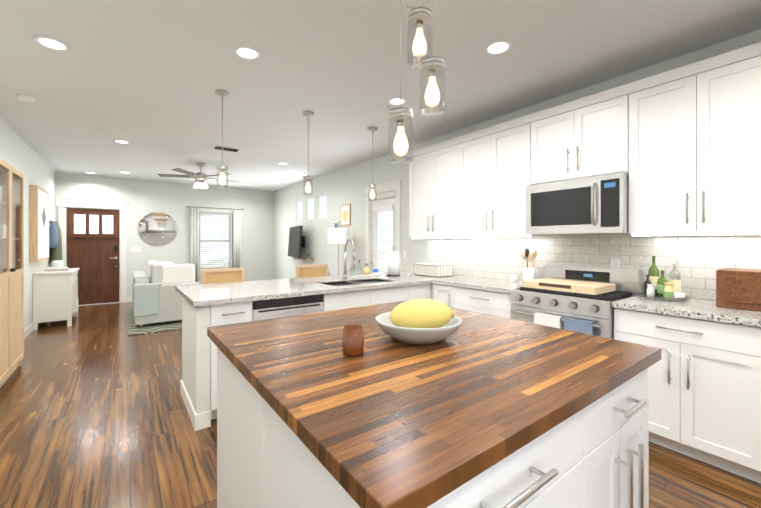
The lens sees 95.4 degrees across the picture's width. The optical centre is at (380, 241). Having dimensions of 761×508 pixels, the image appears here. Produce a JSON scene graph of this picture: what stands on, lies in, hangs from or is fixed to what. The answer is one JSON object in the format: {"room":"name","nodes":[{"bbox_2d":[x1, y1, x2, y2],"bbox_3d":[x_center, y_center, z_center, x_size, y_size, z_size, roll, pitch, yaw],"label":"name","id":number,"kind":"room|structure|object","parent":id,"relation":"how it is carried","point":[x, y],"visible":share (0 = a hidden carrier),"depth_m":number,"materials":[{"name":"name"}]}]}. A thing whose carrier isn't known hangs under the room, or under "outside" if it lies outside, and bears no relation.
{"room":"kitchen","nodes":[
{"label":"kitchen","id":0,"kind":"room"},
{"bbox_2d":[0,117,55,329],"bbox_3d":[-3.203,-0.031,2.352,0.140,2.720,11.400,0,0,-37],"label":"wall","id":1,"kind":"structure","parent":0,"point":[19,153],"depth_m":4.94,"materials":[{"name":"white paint"}]},
{"bbox_2d":[24,323,39,338],"bbox_3d":[-5.279,1.275,5.294,0.030,0.110,4.200,0,0,-37],"label":"baseboard","id":2,"kind":"structure","parent":1,"relation":"attached to","point":[28,330],"depth_m":4.93,"materials":[{"name":"white wood"}]},
{"bbox_2d":[29,185,48,261],"bbox_3d":[-5.361,-0.265,5.457,0.088,1.130,1.000,0,0,-37],"label":"picture frame","id":3,"kind":"object","parent":1,"relation":"attached to","point":[39,228],"visible":1,"depth_m":5.13,"materials":[{"name":"brown wood"}]},
{"bbox_2d":[56,173,273,296],"bbox_3d":[-4.796,-0.028,8.354,4.730,2.720,0.140,0,0,-37],"label":"wall","id":4,"kind":"structure","parent":0,"point":[144,198],"depth_m":8.24,"materials":[{"name":"white paint"}]},
{"bbox_2d":[55,197,127,301],"bbox_3d":[-6.098,0.219,7.365,1.179,2.225,0.178,0,0,-37],"label":"door frame","id":5,"kind":"structure","parent":4,"relation":"attached to","point":[63,204],"depth_m":7.36,"materials":[{"name":"white wood"}]},
{"bbox_2d":[67,208,119,304],"bbox_3d":[-6.079,0.312,7.346,0.866,2.014,0.100,0,0,-37],"label":"front door","id":6,"kind":"structure","parent":4,"relation":"in","point":[94,259],"depth_m":7.38,"materials":[{"name":"brown wood"}]},
{"bbox_2d":[126,297,131,301],"bbox_3d":[-4.305,1.277,8.622,3.260,0.110,0.012,0,0,-37],"label":"baseboard","id":7,"kind":"structure","parent":4,"relation":"attached to","point":[128,299],"depth_m":7.67,"materials":[{"name":"white"}]},
{"bbox_2d":[130,247,140,251],"bbox_3d":[-5.479,0.172,7.754,0.200,0.120,0.008,0,0,-37],"label":"light switch","id":8,"kind":"object","parent":4,"relation":"attached to","point":[132,249],"depth_m":7.75,"materials":[{"name":"white plastic"}]},
{"bbox_2d":[138,212,176,244],"bbox_3d":[-5.137,-0.308,7.999,0.774,0.774,0.021,0,0,-37],"label":"round mirror","id":9,"kind":"object","parent":4,"relation":"attached to","point":[157,228],"visible":1,"depth_m":7.99,"materials":[{"name":"silver metal"}]},
{"bbox_2d":[186,206,243,209],"bbox_3d":[-4.129,-0.838,8.689,1.312,0.032,0.113,0,0,-37],"label":"curtain rod","id":10,"kind":"object","parent":4,"relation":"attached to","point":[216,208],"visible":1,"depth_m":8.68,"materials":[{"name":"black"}]},
{"bbox_2d":[190,207,198,281],"bbox_3d":[-4.495,0.142,8.363,0.184,1.940,0.074,0,0,-37],"label":"curtain","id":11,"kind":"object","parent":10,"relation":"hanging from","point":[194,235],"visible":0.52,"depth_m":8.35,"materials":[{"name":"white fabric"}]},
{"bbox_2d":[233,210,240,267],"bbox_3d":[-3.708,0.142,8.946,0.184,1.940,0.074,0,0,-37],"label":"curtain","id":12,"kind":"object","parent":10,"relation":"hanging from","point":[236,238],"visible":0.67,"depth_m":8.94,"materials":[{"name":"white fabric"}]},
{"bbox_2d":[199,210,232,275],"bbox_3d":[-4.191,0.029,8.771,0.860,1.605,0.190,0,0,-37],"label":"window","id":13,"kind":"structure","parent":4,"relation":"in","point":[219,212],"depth_m":8.80,"materials":[{"name":"white"}]},
{"bbox_2d":[199,213,230,268],"bbox_3d":[-4.183,-0.021,8.760,0.730,1.390,0.038,0,0,-37],"label":"window blinds","id":14,"kind":"object","parent":13,"relation":"attached to","point":[214,214],"visible":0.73,"depth_m":8.75,"materials":[{"name":"white plastic"}]},
{"bbox_2d":[0,302,760,507],"bbox_3d":[-1.359,1.379,3.718,4.730,0.100,11.680,0,0,-37],"label":"floor","id":15,"kind":"structure","parent":0,"point":[94,412],"depth_m":2.35,"materials":[{"name":"brown wood"}]},
{"bbox_2d":[0,158,23,387],"bbox_3d":[-3.602,0.299,3.232,0.263,2.060,1.090,0,0,-37],"label":"tall cabinet","id":16,"kind":"object","parent":15,"relation":"on","point":[11,267],"visible":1,"depth_m":3.38,"materials":[{"name":"brown wood"}]},
{"bbox_2d":[33,268,78,329],"bbox_3d":[-5.312,0.900,5.705,0.458,0.860,0.940,0,0,-37],"label":"cabinet","id":17,"kind":"object","parent":15,"relation":"on","point":[55,295],"visible":0.98,"depth_m":5.36,"materials":[{"name":"white wood"}]},
{"bbox_2d":[44,260,69,271],"bbox_3d":[-5.323,0.395,5.731,0.280,0.150,0.555,0,0,-37],"label":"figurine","id":18,"kind":"object","parent":17,"relation":"on","point":[56,265],"visible":1,"depth_m":5.59,"materials":[{"name":"beige ceramic"}]},
{"bbox_2d":[127,307,181,335],"bbox_3d":[-3.358,1.324,6.624,2.400,0.011,2.550,0,0,-37],"label":"rug","id":19,"kind":"object","parent":15,"relation":"on","point":[133,329],"visible":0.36,"depth_m":5.39,"materials":[{"name":"green fabric"}]},
{"bbox_2d":[132,271,199,326],"bbox_3d":[-3.962,0.944,6.314,0.880,0.747,2.030,0,0,-37],"label":"sofa","id":20,"kind":"object","parent":19,"relation":"on","point":[170,302],"visible":0.48,"depth_m":5.49,"materials":[{"name":"grey fabric"}]},
{"bbox_2d":[133,275,161,316],"bbox_3d":[-3.701,0.839,5.495,0.356,0.582,0.436,0,0,-37],"label":"throw blanket","id":21,"kind":"object","parent":20,"relation":"on","point":[145,299],"visible":1,"depth_m":5.32,"materials":[{"name":"grey fabric"}]},
{"bbox_2d":[146,260,162,282],"bbox_3d":[-3.880,0.647,6.375,0.716,0.563,1.682,0,0,-37],"label":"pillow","id":22,"kind":"object","parent":20,"relation":"on","point":[156,272],"visible":0.12,"depth_m":5.57,"materials":[{"name":"grey fabric"}]},
{"bbox_2d":[146,262,195,283],"bbox_3d":[-3.557,0.539,5.901,0.726,0.396,0.539,0,0,-37],"label":"cushion","id":23,"kind":"object","parent":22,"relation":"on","point":[177,273],"visible":0.6,"depth_m":5.76,"materials":[{"name":"white fabric"}]},
{"bbox_2d":[182,297,210,413],"bbox_3d":[-0.347,0.892,3.624,2.933,0.875,0.757,0,0,-37],"label":"wall","id":24,"kind":"structure","parent":15,"relation":"on","point":[196,339],"depth_m":2.49,"materials":[{"name":"white paint"}]},
{"bbox_2d":[180,380,210,430],"bbox_3d":[-0.352,1.274,3.620,2.945,0.110,0.781,0,0,-37],"label":"baseboard","id":25,"kind":"structure","parent":24,"relation":"attached to","point":[199,421],"depth_m":2.48,"materials":[{"name":"white wood"}]},
{"bbox_2d":[201,268,244,283],"bbox_3d":[-1.679,0.817,3.805,0.460,1.025,0.420,0,0,-37],"label":"bar stool","id":26,"kind":"object","parent":15,"relation":"on","point":[219,275],"visible":0.27,"depth_m":3.94,"materials":[{"name":"brown wood"}]},
{"bbox_2d":[210,301,251,419],"bbox_3d":[-1.296,0.891,2.843,0.295,0.874,0.637,0,0,-37],"label":"base cabinet","id":27,"kind":"object","parent":15,"relation":"on","point":[230,313],"depth_m":2.54,"materials":[{"name":"white wood"}]},
{"bbox_2d":[252,294,323,320],"bbox_3d":[-0.924,0.884,3.105,0.607,0.851,0.624,0,0,-37],"label":"dishwasher","id":28,"kind":"object","parent":15,"relation":"on","point":[278,308],"visible":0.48,"depth_m":2.84,"materials":[{"name":"silver metal"}]},
{"bbox_2d":[296,264,327,277],"bbox_3d":[-0.795,0.817,4.460,0.460,1.025,0.420,0,0,-37],"label":"bar stool","id":29,"kind":"object","parent":15,"relation":"on","point":[314,270],"visible":0.19,"depth_m":4.60,"materials":[{"name":"brown wood"}]},
{"bbox_2d":[328,228,347,274],"bbox_3d":[-0.748,0.545,6.127,0.360,1.569,0.360,0,0,-37],"label":"floor lamp","id":30,"kind":"object","parent":15,"relation":"on","point":[338,236],"visible":0.83,"depth_m":5.97,"materials":[{"name":"silver metal"}]},
{"bbox_2d":[324,295,397,311],"bbox_3d":[-0.239,0.984,3.609,0.784,0.689,0.434,0,0,-37],"label":"base cabinet","id":31,"kind":"object","parent":15,"relation":"on","point":[367,300],"depth_m":3.23,"materials":[{"name":"white wood"}]},
{"bbox_2d":[366,283,430,301],"bbox_3d":[0.218,0.892,3.966,0.398,0.874,0.637,0,0,-37],"label":"base cabinet","id":32,"kind":"object","parent":15,"relation":"on","point":[421,291],"depth_m":3.59,"materials":[{"name":"white wood"}]},
{"bbox_2d":[175,270,454,306],"bbox_3d":[-0.427,0.519,3.711,2.958,0.210,1.082,0,0,-37],"label":"countertop","id":33,"kind":"structure","parent":32,"relation":"on","point":[195,295],"depth_m":3.20,"materials":[{"name":"grey stone"}]},
{"bbox_2d":[342,238,355,278],"bbox_3d":[-0.316,0.189,3.801,0.121,0.450,0.237,0,0,-37],"label":"spring faucet","id":34,"kind":"object","parent":33,"relation":"on","point":[344,275],"visible":1,"depth_m":3.82,"materials":[{"name":"silver metal"}]},
{"bbox_2d":[347,260,375,276],"bbox_3d":[-0.233,0.316,4.206,0.340,0.195,0.140,0,0,-37],"label":"soap tray","id":35,"kind":"object","parent":33,"relation":"on","point":[366,271],"visible":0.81,"depth_m":4.19,"materials":[{"name":"white ceramic"}]},
{"bbox_2d":[371,269,379,274],"bbox_3d":[-0.058,0.377,4.298,0.090,0.074,0.060,0,0,-37],"label":"sponge holder","id":36,"kind":"object","parent":33,"relation":"on","point":[375,271],"visible":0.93,"depth_m":4.28,"materials":[{"name":"white ceramic"}]},
{"bbox_2d":[386,246,399,275],"bbox_3d":[0.156,0.232,4.220,0.170,0.363,0.170,0,0,-37],"label":"paper towel holder","id":37,"kind":"object","parent":33,"relation":"on","point":[393,263],"visible":1,"depth_m":4.16,"materials":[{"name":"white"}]},
{"bbox_2d":[414,263,452,276],"bbox_3d":[0.648,0.341,4.261,0.266,0.141,0.404,0,0,-37],"label":"wire basket","id":38,"kind":"object","parent":33,"relation":"on","point":[434,269],"visible":1,"depth_m":4.14,"materials":[{"name":"silver metal"}]},
{"bbox_2d":[217,348,660,507],"bbox_3d":[0.132,0.881,1.403,1.202,0.893,1.327,0,0,-37],"label":"kitchen island","id":39,"kind":"object","parent":15,"relation":"on","point":[597,456],"depth_m":1.00,"materials":[{"name":"white wood"}]},
{"bbox_2d":[207,300,660,507],"bbox_3d":[0.118,0.413,1.434,1.280,0.040,1.351,0,0,-37],"label":"island countertop","id":40,"kind":"structure","parent":39,"relation":"on","point":[394,424],"depth_m":0.94,"materials":[{"name":"brown wood"}]},
{"bbox_2d":[342,324,363,356],"bbox_3d":[-0.097,0.346,1.219,0.076,0.092,0.076,0,0,-37],"label":"candle","id":41,"kind":"object","parent":40,"relation":"on","point":[352,340],"visible":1,"depth_m":1.19,"materials":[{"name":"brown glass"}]},
{"bbox_2d":[375,312,461,343],"bbox_3d":[0.154,0.352,1.418,0.352,0.080,0.352,0,0,-37],"label":"stone bowl","id":42,"kind":"object","parent":40,"relation":"on","point":[418,335],"visible":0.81,"depth_m":1.29,"materials":[{"name":"grey"}]},
{"bbox_2d":[389,299,454,327],"bbox_3d":[0.170,0.301,1.420,0.268,0.133,0.140,-3,0,-5],"label":"squash","id":43,"kind":"object","parent":42,"relation":"in","point":[422,313],"visible":0.88,"depth_m":1.37,"materials":[{"name":"yellow food"}]},
{"bbox_2d":[431,283,446,304],"bbox_3d":[0.919,0.892,3.851,0.627,0.874,0.299,0,0,-37],"label":"base cabinet","id":44,"kind":"object","parent":15,"relation":"on","point":[438,291],"depth_m":3.72,"materials":[{"name":"white wood"}]},
{"bbox_2d":[447,285,511,318],"bbox_3d":[1.188,0.891,3.489,0.627,0.874,0.721,0,0,-37],"label":"base cabinet","id":45,"kind":"object","parent":15,"relation":"on","point":[476,300],"depth_m":3.29,"materials":[{"name":"white wood"}]},
{"bbox_2d":[431,275,522,293],"bbox_3d":[1.102,0.433,3.562,0.678,0.038,0.943,0,0,-37],"label":"countertop","id":46,"kind":"structure","parent":45,"relation":"on","point":[488,284],"depth_m":3.52,"materials":[{"name":"grey stone"}]},
{"bbox_2d":[509,275,516,282],"bbox_3d":[1.344,0.373,3.507,0.074,0.080,0.073,0,0,-37],"label":"jar","id":47,"kind":"object","parent":46,"relation":"on","point":[512,278],"visible":1,"depth_m":3.48,"materials":[{"name":"white ceramic"}]},
{"bbox_2d":[520,248,536,280],"bbox_3d":[1.452,0.238,3.416,0.190,0.350,0.167,0,0,-37],"label":"utensil crock","id":48,"kind":"object","parent":46,"relation":"on","point":[529,273],"visible":0.85,"depth_m":3.36,"materials":[{"name":"white ceramic"}]},
{"bbox_2d":[510,265,642,338],"bbox_3d":[1.578,0.766,2.850,0.717,1.085,0.758,0,0,-37],"label":"range","id":49,"kind":"object","parent":15,"relation":"on","point":[528,303],"visible":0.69,"depth_m":2.74,"materials":[{"name":"silver metal"}]},
{"bbox_2d":[534,313,561,328],"bbox_3d":[1.287,0.695,2.661,0.040,0.267,0.200,0,0,-37],"label":"hanging towel","id":50,"kind":"object","parent":49,"relation":"hanging from","point":[539,318],"depth_m":2.64,"materials":[{"name":"white fabric"}]},
{"bbox_2d":[523,278,615,294],"bbox_3d":[1.553,0.363,2.875,0.377,0.055,0.568,0,0,-37],"label":"cutting board","id":51,"kind":"object","parent":49,"relation":"on","point":[585,287],"visible":0.98,"depth_m":2.75,"materials":[{"name":"brown wood"}]},
{"bbox_2d":[564,318,594,335],"bbox_3d":[1.421,0.710,2.480,0.040,0.297,0.190,0,0,-37],"label":"hanging towel","id":52,"kind":"object","parent":49,"relation":"hanging from","point":[579,326],"depth_m":2.46,"materials":[{"name":"blue fabric"}]},
{"bbox_2d":[614,308,746,477],"bbox_3d":[2.091,0.891,2.271,0.627,0.874,0.772,0,0,-37],"label":"base cabinet","id":53,"kind":"object","parent":15,"relation":"on","point":[704,405],"depth_m":2.05,"materials":[{"name":"white wood"}]},
{"bbox_2d":[747,326,760,483],"bbox_3d":[2.511,0.890,1.706,0.627,0.874,0.874,0,0,-37],"label":"base cabinet","id":54,"kind":"object","parent":15,"relation":"on","point":[753,333],"depth_m":1.86,"materials":[{"name":"white wood"}]},
{"bbox_2d":[612,294,760,326],"bbox_3d":[2.513,0.432,1.685,0.648,0.038,2.219,0,0,-37],"label":"countertop","id":55,"kind":"structure","parent":54,"relation":"on","point":[703,309],"depth_m":2.14,"materials":[{"name":"grey stone"}]},
{"bbox_2d":[638,256,689,301],"bbox_3d":[2.046,0.260,2.509,0.290,0.305,0.290,0,0,-37],"label":"bottles","id":56,"kind":"object","parent":55,"relation":"on","point":[661,288],"visible":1,"depth_m":2.49,"materials":[{"name":"green glass"}]},
{"bbox_2d":[716,268,760,311],"bbox_3d":[2.443,0.296,2.026,0.318,0.234,0.650,0,0,-37],"label":"bread box","id":57,"kind":"object","parent":55,"relation":"on","point":[738,288],"visible":1,"depth_m":2.11,"materials":[{"name":"brown wood"}]},
{"bbox_2d":[0,0,760,191],"bbox_3d":[-1.359,-1.441,3.720,4.730,0.100,11.680,0,0,-37],"label":"ceiling","id":58,"kind":"structure","parent":0,"point":[146,79],"depth_m":2.80,"materials":[{"name":"white paint"}]},
{"bbox_2d":[17,94,35,101],"bbox_3d":[-3.401,-1.373,3.326,0.130,0.034,0.130,0,0,-37],"label":"smoke detector","id":59,"kind":"object","parent":58,"relation":"attached to","point":[23,97],"visible":1,"depth_m":3.30,"materials":[{"name":"white plastic"}]},
{"bbox_2d":[33,35,70,51],"bbox_3d":[-2.287,-1.385,2.412,0.189,0.011,0.204,0,0,-37],"label":"recessed light","id":60,"kind":"object","parent":58,"relation":"in","point":[48,42],"depth_m":2.42,"materials":[{"name":"white plastic"}]},
{"bbox_2d":[113,139,129,143],"bbox_3d":[-3.573,-1.384,4.778,0.177,0.011,0.213,0,0,-37],"label":"recessed light","id":61,"kind":"object","parent":58,"relation":"in","point":[116,140],"depth_m":4.78,"materials":[{"name":"white plastic"}]},
{"bbox_2d":[158,163,236,188],"bbox_3d":[-3.202,-1.114,6.188,1.307,0.550,1.286,0,0,-37],"label":"ceiling fan","id":62,"kind":"object","parent":58,"relation":"hanging from","point":[200,177],"visible":1,"depth_m":6.07,"materials":[{"name":"silver metal"}]},
{"bbox_2d":[215,90,229,187],"bbox_3d":[-1.474,-0.948,3.223,0.130,0.884,0.124,0,0,-37],"label":"light","id":63,"kind":"object","parent":58,"relation":"hanging from","point":[222,168],"visible":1,"depth_m":3.21,"materials":[{"name":"silver metal"}]},
{"bbox_2d":[211,145,241,151],"bbox_3d":[-2.288,-1.382,5.148,0.380,0.016,0.220,0,0,-37],"label":"ceiling vent","id":64,"kind":"object","parent":58,"relation":"in","point":[225,148],"visible":1,"depth_m":5.11,"materials":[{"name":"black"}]},
{"bbox_2d":[233,45,260,59],"bbox_3d":[-0.975,-1.385,2.532,0.186,0.011,0.197,0,0,-37],"label":"recessed light","id":65,"kind":"object","parent":58,"relation":"in","point":[242,51],"depth_m":2.53,"materials":[{"name":"white plastic"}]},
{"bbox_2d":[302,111,313,194],"bbox_3d":[-0.784,-0.948,3.735,0.130,0.884,0.124,0,0,-37],"label":"light","id":66,"kind":"object","parent":58,"relation":"hanging from","point":[308,178],"visible":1,"depth_m":3.71,"materials":[{"name":"clear glass"}]},
{"bbox_2d":[367,127,377,200],"bbox_3d":[-0.101,-0.948,4.242,0.130,0.884,0.124,0,0,-37],"label":"light","id":67,"kind":"object","parent":58,"relation":"hanging from","point":[372,186],"visible":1,"depth_m":4.23,"materials":[{"name":"silver metal"}]},
{"bbox_2d":[388,97,406,105],"bbox_3d":[0.163,-1.384,3.399,0.188,0.011,0.189,0,0,-37],"label":"recessed light","id":68,"kind":"object","parent":58,"relation":"in","point":[395,101],"depth_m":3.41,"materials":[{"name":"white plastic"}]},
{"bbox_2d":[387,0,444,163],"bbox_3d":[0.148,-0.854,1.376,0.290,1.074,0.290,0,0,-37],"label":"cluster","id":69,"kind":"object","parent":58,"relation":"hanging from","point":[419,21],"visible":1,"depth_m":1.36,"materials":[{"name":"clear glass"}]},
{"bbox_2d":[484,39,511,54],"bbox_3d":[0.835,-1.385,2.461,0.196,0.011,0.191,0,0,-37],"label":"recessed light","id":70,"kind":"object","parent":58,"relation":"in","point":[498,47],"depth_m":2.47,"materials":[{"name":"white plastic"}]},
{"bbox_2d":[274,29,760,278],"bbox_3d":[0.484,-0.030,5.086,0.140,2.720,11.400,0,0,-37],"label":"wall","id":71,"kind":"structure","parent":0,"point":[347,185],"depth_m":6.12,"materials":[{"name":"white paint"}]},
{"bbox_2d":[301,236,304,246],"bbox_3d":[-1.879,0.002,8.065,0.104,0.260,0.300,0,0,-37],"label":"mount","id":72,"kind":"object","parent":71,"relation":"attached to","point":[303,242],"visible":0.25,"depth_m":7.97,"materials":[{"name":"black metal"}]},
{"bbox_2d":[288,226,302,257],"bbox_3d":[-1.946,0.004,8.006,0.124,0.700,1.220,4,-2,-25],"label":"tv","id":73,"kind":"object","parent":72,"relation":"attached to","point":[295,241],"visible":1,"depth_m":7.81,"materials":[{"name":"black plastic"}]},
{"bbox_2d":[293,253,313,260],"bbox_3d":[-1.752,0.328,7.847,0.158,0.168,0.800,0,0,-37],"label":"shelf","id":74,"kind":"object","parent":71,"relation":"attached to","point":[308,258],"visible":0.83,"depth_m":7.58,"materials":[{"name":"brown wood"}]},
{"bbox_2d":[296,194,326,221],"bbox_3d":[-1.552,-0.739,7.760,0.046,0.500,1.600,0,0,-37],"label":"trim","id":75,"kind":"structure","parent":71,"relation":"attached to","point":[319,196],"depth_m":7.74,"materials":[{"name":"white wood"}]},
{"bbox_2d":[298,196,325,219],"bbox_3d":[-1.547,-0.739,7.763,0.005,0.460,1.560,0,0,-37],"label":"windows","id":76,"kind":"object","parent":71,"relation":"attached to","point":[322,207],"visible":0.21,"depth_m":7.71,"materials":[{"name":"white glass"}]},
{"bbox_2d":[334,204,350,227],"bbox_3d":[-0.728,-0.444,6.578,0.026,0.510,0.600,0,0,-37],"label":"picture frames","id":77,"kind":"object","parent":71,"relation":"attached to","point":[345,214],"visible":0.85,"depth_m":6.46,"materials":[{"name":"brown wood"}]},
{"bbox_2d":[370,197,395,271],"bbox_3d":[0.054,0.316,5.595,0.095,2.004,0.686,0,0,-37],"label":"door","id":78,"kind":"structure","parent":71,"relation":"in","point":[385,202],"depth_m":5.63,"materials":[{"name":"white"}]},
{"bbox_2d":[372,205,393,271],"bbox_3d":[0.037,0.252,5.582,0.044,1.643,0.526,0,0,-37],"label":"door blinds","id":79,"kind":"object","parent":78,"relation":"attached to","point":[381,265],"visible":0.52,"depth_m":5.58,"materials":[{"name":"white plastic"}]},
{"bbox_2d":[364,180,401,272],"bbox_3d":[0.073,0.203,5.609,0.178,2.255,0.970,0,0,-37],"label":"door frame","id":80,"kind":"structure","parent":71,"relation":"attached to","point":[394,186],"depth_m":5.52,"materials":[{"name":"white wood"}]},
{"bbox_2d":[409,139,452,236],"bbox_3d":[0.781,-0.615,4.273,0.347,1.110,0.899,0,0,-37],"label":"upper cabinet","id":81,"kind":"object","parent":71,"relation":"attached to","point":[431,168],"depth_m":4.20,"materials":[{"name":"white wood"}]},
{"bbox_2d":[453,115,548,235],"bbox_3d":[1.265,-0.616,3.620,0.347,1.110,0.965,0,0,-37],"label":"upper cabinet","id":82,"kind":"object","parent":71,"relation":"attached to","point":[491,164],"depth_m":3.51,"materials":[{"name":"white wood"}]},
{"bbox_2d":[412,235,530,238],"bbox_3d":[0.904,-0.051,3.862,0.012,0.017,1.626,0,0,-37],"label":"led light","id":83,"kind":"object","parent":82,"relation":"attached to","point":[514,235],"depth_m":3.68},
{"bbox_2d":[529,87,616,184],"bbox_3d":[1.745,-0.843,2.974,0.347,0.655,0.768,0,0,-37],"label":"upper cabinet","id":84,"kind":"object","parent":71,"relation":"attached to","point":[576,139],"depth_m":2.86,"materials":[{"name":"white wood"}]},
{"bbox_2d":[526,172,628,234],"bbox_3d":[1.690,-0.286,2.934,0.484,0.440,0.760,0,0,-37],"label":"microwave","id":85,"kind":"object","parent":84,"relation":"attached to","point":[593,205],"visible":0.98,"depth_m":2.76,"materials":[{"name":"silver metal"}]},
{"bbox_2d":[428,234,760,300],"bbox_3d":[2.040,0.175,2.860,0.011,0.476,4.670,0,0,-37],"label":"tile backsplash","id":86,"kind":"structure","parent":71,"relation":"attached to","point":[699,260],"depth_m":2.93,"materials":[{"name":"white tile"}]},
{"bbox_2d":[611,258,619,268],"bbox_3d":[1.982,0.200,2.923,0.006,0.114,0.070,0,0,-37],"label":"outlet","id":87,"kind":"object","parent":71,"relation":"attached to","point":[615,263],"depth_m":2.92,"materials":[{"name":"white plastic"}]},
{"bbox_2d":[617,42,760,233],"bbox_3d":[2.198,-0.616,2.363,0.347,1.110,0.881,0,0,-37],"label":"upper cabinet","id":88,"kind":"object","parent":71,"relation":"attached to","point":[681,146],"depth_m":2.26,"materials":[{"name":"white wood"}]},
{"bbox_2d":[632,231,760,235],"bbox_3d":[2.507,-0.052,1.701,0.012,0.017,2.152,0,0,-37],"label":"led light","id":89,"kind":"object","parent":88,"relation":"attached to","point":[700,233],"depth_m":2.25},
{"bbox_2d":[740,263,754,268],"bbox_3d":[2.441,0.199,2.304,0.006,0.114,0.070,0,0,-37],"label":"outlet","id":90,"kind":"object","parent":71,"relation":"attached to","point":[742,265],"depth_m":2.30,"materials":[{"name":"white plastic"}]},
{"bbox_3d":[-6.126,-0.359,6.472,0.068,0.060,0.800,0,0,-37],"label":"hook rail","id":91,"kind":"object","parent":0,"visible":0},
{"bbox_2d":[49,221,61,261],"bbox_3d":[-6.031,0.016,6.426,0.156,0.770,0.766,0,0,-37],"label":"coats","id":92,"kind":"object","parent":91,"relation":"hanging from","point":[55,241],"visible":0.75,"depth_m":6.32,"materials":[{"name":"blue fabric"}]},
{"label":"outside","id":93,"kind":"structure","parent":0,"visible":0},
{"bbox_2d":[74,214,228,266],"bbox_3d":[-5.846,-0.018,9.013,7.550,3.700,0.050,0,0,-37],"label":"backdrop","id":94,"kind":"structure","parent":93,"point":[106,219],"depth_m":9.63,"materials":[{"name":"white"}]},
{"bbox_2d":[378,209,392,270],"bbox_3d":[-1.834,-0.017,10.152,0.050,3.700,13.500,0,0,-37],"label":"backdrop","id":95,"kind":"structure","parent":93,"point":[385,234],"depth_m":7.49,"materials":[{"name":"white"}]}
]}

